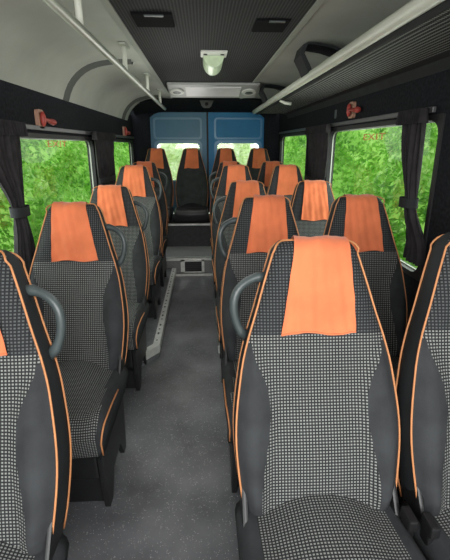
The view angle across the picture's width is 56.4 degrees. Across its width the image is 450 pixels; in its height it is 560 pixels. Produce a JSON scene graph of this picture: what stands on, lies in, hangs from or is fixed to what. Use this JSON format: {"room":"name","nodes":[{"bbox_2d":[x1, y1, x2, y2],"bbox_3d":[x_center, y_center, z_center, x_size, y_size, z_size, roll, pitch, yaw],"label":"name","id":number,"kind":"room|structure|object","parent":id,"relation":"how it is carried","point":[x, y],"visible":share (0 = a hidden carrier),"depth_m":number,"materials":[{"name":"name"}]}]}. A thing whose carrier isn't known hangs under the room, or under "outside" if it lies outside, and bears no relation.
{"room":"vehicle interior","nodes":[
{"label":"vehicle interior","id":0,"kind":"room"},
{"bbox_2d":[0,80,134,274],"bbox_3d":[-1.065,-0.367,2.808,0.050,1.740,6.170,-1,18,-3],"label":"wall","id":1,"kind":"structure","parent":0,"point":[17,103],"depth_m":2.58,"materials":[{"name":"black plastic"}]},
{"bbox_2d":[34,109,56,128],"bbox_3d":[-1.001,-0.900,2.358,0.051,0.098,0.210,-1,18,-3],"label":"hammer","id":2,"kind":"object","parent":1,"relation":"attached to","point":[40,117],"visible":0.91,"depth_m":2.28,"materials":[{"name":"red plastic"}]},
{"bbox_2d":[20,124,97,194],"bbox_3d":[-1.040,-0.536,2.492,0.065,0.705,2.270,-1,18,-3],"label":"window","id":3,"kind":"structure","parent":1,"relation":"in","point":[37,136],"depth_m":2.92,"materials":[{"name":"black rubber"}]},
{"bbox_2d":[0,119,35,272],"bbox_3d":[-0.941,-0.346,1.859,0.076,0.682,0.420,-1,18,-3],"label":"window curtain","id":4,"kind":"object","parent":3,"relation":"hanging from","point":[11,171],"visible":0.92,"depth_m":1.88,"materials":[{"name":"fabric"}]},
{"bbox_2d":[48,141,65,146],"bbox_3d":[-1.065,-0.868,2.678,0.001,0.036,0.360,-1,18,-3],"label":"window sticker","id":5,"kind":"object","parent":3,"relation":"attached to","point":[48,141],"visible":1,"depth_m":2.65,"materials":[{"name":"red plastic"}]},
{"bbox_2d":[92,131,115,185],"bbox_3d":[-1.038,-1.014,3.690,0.076,0.532,0.760,-1,18,-3],"label":"window curtain","id":6,"kind":"object","parent":3,"relation":"hanging from","point":[104,142],"visible":0.86,"depth_m":3.56,"materials":[{"name":"fabric"}]},
{"bbox_2d":[63,59,132,101],"bbox_3d":[-0.818,-1.288,2.720,0.455,0.255,0.120,-3,18,-11],"label":"trim","id":7,"kind":"structure","parent":1,"relation":"attached to","point":[83,70],"depth_m":2.67,"materials":[{"name":"grey plastic"}]},
{"bbox_2d":[114,135,133,183],"bbox_3d":[-1.159,-1.265,4.760,0.065,0.705,1.540,-1,18,-3],"label":"window","id":8,"kind":"structure","parent":1,"relation":"in","point":[130,142],"depth_m":5.28,"materials":[{"name":"black rubber"}]},
{"bbox_2d":[122,126,129,135],"bbox_3d":[-1.131,-1.707,4.836,0.048,0.110,0.240,0,18,0],"label":"hammer","id":9,"kind":"object","parent":1,"relation":"attached to","point":[125,132],"visible":0.98,"depth_m":4.75,"materials":[{"name":"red plastic"}]},
{"bbox_2d":[122,95,161,119],"bbox_3d":[-0.920,-1.915,4.669,0.460,0.255,0.160,-3,18,-11],"label":"trim","id":10,"kind":"structure","parent":1,"relation":"attached to","point":[127,108],"depth_m":4.61,"materials":[{"name":"grey plastic"}]},
{"bbox_2d":[0,0,168,119],"bbox_3d":[-0.753,-1.159,2.270,0.523,0.267,5.600,-1,18,-3],"label":"ceiling","id":11,"kind":"structure","parent":0,"point":[40,51],"depth_m":2.14,"materials":[{"name":"grey plastic"}]},
{"bbox_2d":[42,0,165,109],"bbox_3d":[-0.541,-1.165,2.174,0.040,0.148,5.300,-1,18,-3],"label":"handrail","id":12,"kind":"object","parent":11,"relation":"attached to","point":[76,22],"visible":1,"depth_m":1.64,"materials":[{"name":"white metal"}]},
{"bbox_2d":[141,268,175,366],"bbox_3d":[-0.783,0.224,3.675,0.578,0.085,2.030,-1,18,-3],"label":"floor","id":13,"kind":"structure","parent":0,"point":[151,323],"depth_m":3.22,"materials":[{"name":"plastic"}]},
{"bbox_2d":[115,165,162,318],"bbox_3d":[-0.739,-0.317,3.356,0.458,1.139,0.756,-1,18,-3],"label":"seat","id":14,"kind":"object","parent":13,"relation":"on","point":[137,178],"visible":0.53,"depth_m":3.44,"materials":[{"name":"fabric"}]},
{"bbox_2d":[148,253,162,285],"bbox_3d":[-0.734,-0.104,3.293,0.441,0.173,0.501,-1,18,-3],"label":"cushion","id":15,"kind":"object","parent":14,"relation":"on","point":[155,259],"depth_m":3.15,"materials":[{"name":"fabric"}]},
{"bbox_2d":[133,161,167,286],"bbox_3d":[-0.793,-0.558,4.106,0.458,1.139,0.756,-1,18,-3],"label":"seat","id":16,"kind":"object","parent":13,"relation":"on","point":[151,166],"visible":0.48,"depth_m":4.20,"materials":[{"name":"fabric"}]},
{"bbox_2d":[161,235,167,257],"bbox_3d":[-0.788,-0.345,4.043,0.441,0.173,0.501,-1,18,-3],"label":"cushion","id":17,"kind":"object","parent":16,"relation":"on","point":[165,239],"depth_m":3.94,"materials":[{"name":"fabric"}]},
{"bbox_2d":[143,268,175,361],"bbox_3d":[-0.629,0.204,3.666,0.285,0.057,2.030,-1,18,-3],"label":"trim","id":18,"kind":"structure","parent":13,"relation":"attached to","point":[153,349],"depth_m":3.22,"materials":[{"name":"metal"}]},
{"bbox_2d":[167,214,210,246],"bbox_3d":[-0.218,-0.563,5.476,1.900,0.480,0.720,-1,18,-3],"label":"platform","id":19,"kind":"object","parent":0,"point":[195,235],"visible":0.21,"depth_m":5.10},
{"bbox_2d":[145,148,173,221],"bbox_3d":[-0.859,-1.191,5.193,0.417,0.839,0.750,-1,18,-3],"label":"seat","id":20,"kind":"object","parent":19,"relation":"on","point":[158,156],"visible":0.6,"depth_m":5.33,"materials":[{"name":"fabric"}]},
{"bbox_2d":[167,206,173,221],"bbox_3d":[-0.853,-0.836,5.176,0.416,0.173,0.501,-1,18,-3],"label":"cushion","id":21,"kind":"object","parent":20,"relation":"on","point":[170,208],"depth_m":5.00,"materials":[{"name":"black fabric"}]},
{"bbox_2d":[168,223,209,225],"bbox_3d":[-0.376,-0.674,5.066,0.650,0.027,0.036,-1,18,-3],"label":"trim","id":22,"kind":"structure","parent":19,"relation":"attached to","point":[169,224],"depth_m":5.04,"materials":[{"name":"metal"}]},
{"bbox_2d":[174,148,208,221],"bbox_3d":[-0.416,-1.198,5.214,0.417,0.839,0.750,-1,18,-3],"label":"seat","id":23,"kind":"object","parent":19,"relation":"on","point":[191,179],"visible":1,"depth_m":5.35,"materials":[{"name":"fabric"}]},
{"bbox_2d":[174,203,208,221],"bbox_3d":[-0.410,-0.842,5.197,0.416,0.173,0.501,-1,18,-3],"label":"cushion","id":24,"kind":"object","parent":23,"relation":"on","point":[184,212],"depth_m":4.98,"materials":[{"name":"black fabric"}]},
{"bbox_2d":[210,148,236,200],"bbox_3d":[0.021,-1.204,5.234,0.417,0.839,0.750,-1,18,-3],"label":"seat","id":25,"kind":"object","parent":19,"relation":"on","point":[223,154],"visible":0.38,"depth_m":5.37,"materials":[{"name":"fabric"}]},
{"bbox_2d":[246,148,269,179],"bbox_3d":[0.448,-1.211,5.255,0.417,0.839,0.750,-1,18,-3],"label":"seat","id":26,"kind":"object","parent":19,"relation":"on","point":[257,156],"visible":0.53,"depth_m":5.39,"materials":[{"name":"fabric"}]},
{"bbox_2d":[166,246,212,273],"bbox_3d":[-0.187,-0.235,4.915,1.900,0.200,0.550,-1,18,-3],"label":"step","id":27,"kind":"structure","parent":0,"point":[181,251],"depth_m":4.75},
{"bbox_2d":[166,256,211,260],"bbox_3d":[-0.349,-0.236,4.630,0.650,0.035,0.036,-1,18,-3],"label":"trim","id":28,"kind":"structure","parent":27,"relation":"attached to","point":[207,257],"depth_m":4.61,"materials":[{"name":"metal"}]},
{"bbox_2d":[181,260,203,272],"bbox_3d":[-0.357,-0.152,4.631,0.260,0.145,0.012,-1,18,-3],"label":"vent","id":29,"kind":"object","parent":27,"relation":"attached to","point":[187,266],"visible":1,"depth_m":4.63,"materials":[{"name":"metal"}]},
{"bbox_2d":[185,261,201,271],"bbox_3d":[-0.352,-0.149,4.634,0.190,0.117,0.009,-1,18,-3],"label":"grille","id":30,"kind":"object","parent":29,"relation":"attached to","point":[190,266],"depth_m":4.64,"materials":[{"name":"black plastic"}]},
{"bbox_2d":[132,98,276,114],"bbox_3d":[-0.228,-2.138,5.175,1.820,0.186,0.570,-1,18,-3],"label":"wall","id":31,"kind":"structure","parent":0,"point":[149,106],"depth_m":5.17,"materials":[{"name":"black plastic"}]},
{"bbox_2d":[200,100,212,107],"bbox_3d":[-0.222,-2.112,5.053,0.166,0.089,0.098,-1,18,-3],"label":"sensor","id":32,"kind":"object","parent":31,"relation":"attached to","point":[204,103],"visible":1,"depth_m":5.01,"materials":[{"name":"black plastic"}]},
{"bbox_2d":[240,0,325,98],"bbox_3d":[0.323,-1.288,2.311,0.030,0.010,5.650,-1,18,-3],"label":"trim","id":33,"kind":"structure","parent":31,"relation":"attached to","point":[318,3],"depth_m":2.03,"materials":[{"name":"grey plastic"}]},
{"bbox_2d":[130,110,279,161],"bbox_3d":[-0.242,-1.411,5.697,2.000,1.960,0.120,-1,18,-3],"label":"wall","id":34,"kind":"structure","parent":0,"point":[141,122],"depth_m":5.48,"materials":[{"name":"black plastic"}]},
{"bbox_2d":[150,112,207,209],"bbox_3d":[-0.616,-1.572,5.680,0.748,1.316,0.056,-1,18,-3],"label":"door","id":35,"kind":"structure","parent":34,"relation":"in","point":[165,127],"depth_m":5.54,"materials":[{"name":"blue paint"}]},
{"bbox_2d":[206,112,208,208],"bbox_3d":[-0.232,-1.576,5.694,0.024,1.315,0.045,-1,18,-3],"label":"trim","id":36,"kind":"structure","parent":34,"relation":"attached to","point":[206,112],"depth_m":5.65,"materials":[{"name":"black rubber"}]},
{"bbox_2d":[208,112,263,211],"bbox_3d":[0.151,-1.583,5.717,0.749,1.316,0.056,-1,18,-3],"label":"door","id":37,"kind":"structure","parent":34,"relation":"in","point":[223,127],"depth_m":5.57,"materials":[{"name":"blue paint"}]},
{"bbox_2d":[109,0,316,98],"bbox_3d":[-0.082,-1.305,2.311,0.815,0.030,5.700,-1,18,-3],"label":"ceiling","id":38,"kind":"structure","parent":0,"point":[174,54],"depth_m":2.08,"materials":[{"name":"fabric"}]},
{"bbox_2d":[100,0,171,97],"bbox_3d":[-0.491,-1.276,2.272,0.030,0.010,5.650,-1,18,-3],"label":"trim","id":39,"kind":"structure","parent":38,"relation":"attached to","point":[106,3],"depth_m":2.10,"materials":[{"name":"grey plastic"}]},
{"bbox_2d":[130,12,174,27],"bbox_3d":[-0.309,-1.123,1.819,0.170,0.016,0.204,-1,18,-3],"label":"ceiling hatch","id":40,"kind":"object","parent":38,"relation":"attached to","point":[142,19],"visible":1,"depth_m":1.79,"materials":[{"name":"grey plastic"}]},
{"bbox_2d":[166,82,259,97],"bbox_3d":[-0.110,-1.746,3.871,0.820,0.085,0.440,-1,18,-3],"label":"light bar","id":41,"kind":"object","parent":38,"relation":"attached to","point":[176,89],"visible":1,"depth_m":3.78,"materials":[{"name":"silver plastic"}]},
{"bbox_2d":[170,88,183,94],"bbox_3d":[-0.439,-1.721,3.841,0.132,0.039,0.178,-1,18,-3],"label":"air vent","id":42,"kind":"object","parent":41,"relation":"attached to","point":[173,91],"depth_m":3.80,"materials":[{"name":"white plastic"}]},
{"bbox_2d":[185,87,241,96],"bbox_3d":[-0.109,-1.730,3.856,0.500,0.054,0.280,-1,18,-3],"label":"diffuser","id":43,"kind":"object","parent":41,"relation":"attached to","point":[189,91],"depth_m":3.86,"materials":[{"name":"white plastic"}]},
{"bbox_2d":[242,89,255,95],"bbox_3d":[0.220,-1.731,3.872,0.132,0.039,0.178,-1,18,-3],"label":"air vent","id":44,"kind":"object","parent":41,"relation":"attached to","point":[248,92],"depth_m":3.84,"materials":[{"name":"white plastic"}]},
{"bbox_2d":[201,50,227,75],"bbox_3d":[-0.076,-1.367,2.675,0.156,0.075,0.530,-1,18,-3],"label":"dome lamp","id":45,"kind":"object","parent":38,"relation":"attached to","point":[212,59],"visible":1,"depth_m":2.52,"materials":[{"name":"white plastic"}]},
{"bbox_2d":[252,19,290,31],"bbox_3d":[0.207,-1.153,1.910,0.150,0.014,0.204,-1,18,-3],"label":"ceiling hatch","id":46,"kind":"object","parent":38,"relation":"attached to","point":[261,25],"visible":1,"depth_m":1.89,"materials":[{"name":"grey plastic"}]},
{"bbox_2d":[63,276,402,559],"bbox_3d":[-0.091,0.461,3.125,2.000,0.030,6.170,-1,18,-3],"label":"floor","id":47,"kind":"structure","parent":0,"point":[173,497],"depth_m":1.90,"materials":[{"name":"carpet"}]},
{"bbox_2d":[0,250,71,559],"bbox_3d":[-0.633,0.555,0.923,0.474,1.139,0.756,-1,18,-3],"label":"seat","id":48,"kind":"object","parent":47,"relation":"on","point":[36,444],"visible":1,"depth_m":1.03,"materials":[{"name":"fabric"}]},
{"bbox_2d":[0,533,68,559],"bbox_3d":[-0.628,0.767,0.860,0.457,0.173,0.501,-1,18,-3],"label":"cushion","id":49,"kind":"object","parent":48,"relation":"on","point":[13,546],"depth_m":1.02,"materials":[{"name":"fabric"}]},
{"bbox_2d":[29,201,128,506],"bbox_3d":[-0.662,0.286,1.760,0.458,1.139,0.756,-1,18,-3],"label":"seat","id":50,"kind":"object","parent":47,"relation":"on","point":[75,259],"visible":0.75,"depth_m":1.85,"materials":[{"name":"fabric"}]},
{"bbox_2d":[58,360,127,459],"bbox_3d":[-0.657,0.498,1.697,0.441,0.173,0.501,-1,18,-3],"label":"cushion","id":51,"kind":"object","parent":50,"relation":"on","point":[94,390],"depth_m":1.63,"materials":[{"name":"fabric"}]},
{"bbox_2d":[89,185,149,390],"bbox_3d":[-0.707,0.030,2.554,0.458,1.140,0.755,-1,18,-3],"label":"seat","id":52,"kind":"object","parent":47,"relation":"on","point":[117,203],"visible":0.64,"depth_m":2.64,"materials":[{"name":"fabric"}]},
{"bbox_2d":[127,299,148,350],"bbox_3d":[-0.701,0.243,2.491,0.441,0.173,0.501,-1,18,-3],"label":"cushion","id":53,"kind":"object","parent":52,"relation":"on","point":[138,309],"depth_m":2.40,"materials":[{"name":"fabric"}]},
{"bbox_2d":[176,273,212,275],"bbox_3d":[-0.362,-0.059,4.657,0.520,0.022,0.019,-1,18,-3],"label":"trim","id":54,"kind":"structure","parent":47,"relation":"on","point":[191,274],"depth_m":4.65,"materials":[{"name":"metal"}]},
{"bbox_2d":[212,180,265,382],"bbox_3d":[0.155,-0.011,2.649,0.451,1.160,0.756,-1,18,-3],"label":"seat","id":55,"kind":"object","parent":47,"relation":"on","point":[238,190],"visible":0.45,"depth_m":2.73,"materials":[{"name":"fabric"}]},
{"bbox_2d":[215,296,221,343],"bbox_3d":[0.162,0.204,2.587,0.434,0.176,0.501,-1,18,-3],"label":"cushion","id":56,"kind":"object","parent":55,"relation":"on","point":[217,300],"depth_m":2.42,"materials":[{"name":"fabric"}]},
{"bbox_2d":[218,194,299,492],"bbox_3d":[0.203,0.249,1.841,0.451,1.160,0.756,-1,18,-3],"label":"seat","id":57,"kind":"object","parent":47,"relation":"on","point":[261,221],"visible":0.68,"depth_m":1.93,"materials":[{"name":"fabric"}]},
{"bbox_2d":[221,357,238,445],"bbox_3d":[0.210,0.464,1.779,0.434,0.176,0.501,-1,18,-3],"label":"cushion","id":58,"kind":"object","parent":57,"relation":"on","point":[229,365],"depth_m":1.69,"materials":[{"name":"fabric"}]},
{"bbox_2d":[290,180,334,236],"bbox_3d":[0.602,-0.018,2.670,0.437,1.160,0.750,-1,18,-3],"label":"seat","id":59,"kind":"object","parent":47,"relation":"on","point":[311,201],"visible":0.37,"depth_m":2.76,"materials":[{"name":"fabric"}]},
{"bbox_2d":[229,235,425,559],"bbox_3d":[0.262,0.515,1.046,0.474,1.139,0.756,-1,18,-3],"label":"seat","id":60,"kind":"object","parent":47,"relation":"on","point":[316,416],"visible":1,"depth_m":1.14,"materials":[{"name":"fabric"}]},
{"bbox_2d":[235,494,425,559],"bbox_3d":[0.269,0.727,0.984,0.457,0.173,0.501,-1,18,-3],"label":"cushion","id":61,"kind":"object","parent":60,"relation":"on","point":[277,526],"depth_m":1.07,"materials":[{"name":"fabric"}]},
{"bbox_2d":[323,194,406,384],"bbox_3d":[0.647,0.242,1.862,0.437,1.160,0.750,-1,18,-3],"label":"seat","id":62,"kind":"object","parent":47,"relation":"on","point":[363,219],"visible":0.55,"depth_m":1.96,"materials":[{"name":"fabric"}]},
{"bbox_2d":[390,355,399,384],"bbox_3d":[0.653,0.457,1.800,0.434,0.176,0.501,-1,18,-3],"label":"cushion","id":63,"kind":"object","parent":62,"relation":"on","point":[394,358],"depth_m":1.86,"materials":[{"name":"fabric"}]},
{"bbox_2d":[396,232,449,559],"bbox_3d":[0.730,0.506,1.036,0.453,1.162,0.750,-1,18,-3],"label":"seat","id":64,"kind":"object","parent":47,"relation":"on","point":[423,372],"visible":0.88,"depth_m":1.13,"materials":[{"name":"fabric"}]},
{"bbox_2d":[399,500,449,559],"bbox_3d":[0.736,0.722,0.975,0.450,0.177,0.501,-1,18,-3],"label":"cushion","id":65,"kind":"object","parent":64,"relation":"on","point":[432,536],"depth_m":1.08,"materials":[{"name":"fabric"}]},
{"bbox_2d":[255,0,410,99],"bbox_3d":[0.597,-1.231,2.317,0.530,0.166,5.600,-1,18,-3],"label":"ceiling","id":66,"kind":"structure","parent":0,"point":[337,23],"depth_m":1.99,"materials":[{"name":"grey plastic"}]},
{"bbox_2d":[278,69,449,323],"bbox_3d":[0.882,-0.416,2.894,0.050,1.780,6.170,-1,18,-3],"label":"wall","id":67,"kind":"structure","parent":0,"point":[434,89],"depth_m":2.00,"materials":[{"name":"black plastic"}]},
{"bbox_2d":[279,128,307,179],"bbox_3d":[0.768,-1.297,4.766,0.065,0.762,1.580,-1,18,-3],"label":"window","id":68,"kind":"structure","parent":67,"relation":"in","point":[282,137],"depth_m":4.81,"materials":[{"name":"black rubber"}]},
{"bbox_2d":[252,0,449,118],"bbox_3d":[0.636,-1.160,2.284,0.462,0.231,5.450,-1,18,-3],"label":"shelf","id":69,"kind":"object","parent":67,"relation":"attached to","point":[413,42],"visible":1,"depth_m":1.89,"materials":[{"name":"plastic"}]},
{"bbox_2d":[346,101,360,118],"bbox_3d":[0.829,-1.104,2.717,0.052,0.101,0.218,-1,18,-3],"label":"hammer","id":70,"kind":"object","parent":67,"relation":"attached to","point":[352,109],"visible":1,"depth_m":2.75,"materials":[{"name":"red plastic"}]},
{"bbox_2d":[283,106,445,281],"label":"window","id":71,"kind":"structure","parent":67,"relation":"in","point":[439,119],"depth_m":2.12,"materials":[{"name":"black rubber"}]},
{"bbox_2d":[305,124,330,180],"bbox_3d":[0.770,-1.004,3.577,0.076,0.582,0.680,-1,18,-3],"label":"window curtain","id":72,"kind":"object","parent":71,"relation":"hanging from","point":[318,136],"visible":0.82,"depth_m":3.43,"materials":[{"name":"fabric"}]},
{"bbox_2d":[363,133,384,139],"bbox_3d":[0.892,-0.860,2.521,0.001,0.036,0.330,-1,18,-3],"label":"window sticker","id":73,"kind":"object","parent":71,"relation":"attached to","point":[376,133],"visible":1,"depth_m":2.52,"materials":[{"name":"red plastic"}]},
{"bbox_2d":[396,108,428,266],"bbox_3d":[0.857,-0.429,1.927,0.076,0.667,0.378,-1,18,-3],"label":"window curtain","id":74,"kind":"object","parent":71,"relation":"hanging from","point":[414,122],"visible":1,"depth_m":1.91,"materials":[{"name":"fabric"}]},
{"bbox_3d":[0.369,0.186,3.792,0.910,0.085,1.900,-1,18,-3],"label":"floor","id":75,"kind":"structure","parent":0,"visible":0},
{"bbox_2d":[212,269,219,352],"bbox_3d":[0.042,0.177,3.760,0.266,0.061,1.902,-1,18,-3],"label":"trim","id":76,"kind":"structure","parent":75,"relation":"attached to","point":[212,269],"depth_m":3.18,"materials":[{"name":"metal"}]},
{"bbox_2d":[208,161,240,283],"bbox_3d":[0.063,-0.580,4.176,0.441,1.139,0.756,-1,18,-3],"label":"seat","id":77,"kind":"object","parent":75,"relation":"on","point":[221,164],"visible":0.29,"depth_m":4.27,"materials":[{"name":"fabric"}]},
{"bbox_2d":[210,164,251,297],"bbox_3d":[0.103,-0.339,3.424,0.441,1.139,0.756,-1,18,-3],"label":"seat","id":78,"kind":"object","parent":75,"relation":"on","point":[230,173],"visible":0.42,"depth_m":3.51,"materials":[{"name":"fabric"}]},
{"bbox_2d":[257,161,281,192],"bbox_3d":[0.501,-0.587,4.196,0.428,1.139,0.750,-1,18,-3],"label":"seat","id":79,"kind":"object","parent":75,"relation":"on","point":[266,169],"visible":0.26,"depth_m":4.29,"materials":[{"name":"fabric"}]},
{"bbox_2d":[266,164,302,201],"bbox_3d":[0.538,-0.345,3.445,0.428,1.139,0.750,-1,18,-3],"label":"seat","id":80,"kind":"object","parent":75,"relation":"on","point":[284,178],"visible":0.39,"depth_m":3.53,"materials":[{"name":"fabric"}]},
{"label":"outside","id":81,"kind":"structure","parent":0,"visible":0},
{"bbox_3d":[-0.349,-0.245,7.265,28.000,0.020,30.000,-1,18,-3],"label":"ground","id":82,"kind":"structure","parent":81,"visible":0},
{"bbox_2d":[0,139,129,252],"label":"window","id":83,"kind":"structure","parent":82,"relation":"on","point":[52,174],"depth_m":6.06,"materials":[{"name":"clear glass"}]},
{"bbox_2d":[158,143,253,179],"bbox_3d":[-0.633,-4.443,15.083,3.519,3.397,1.306,-1,18,-3],"label":"hedge","id":84,"kind":"object","parent":82,"relation":"on","point":[173,151],"visible":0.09,"depth_m":14.90,"materials":[{"name":"green plant"}]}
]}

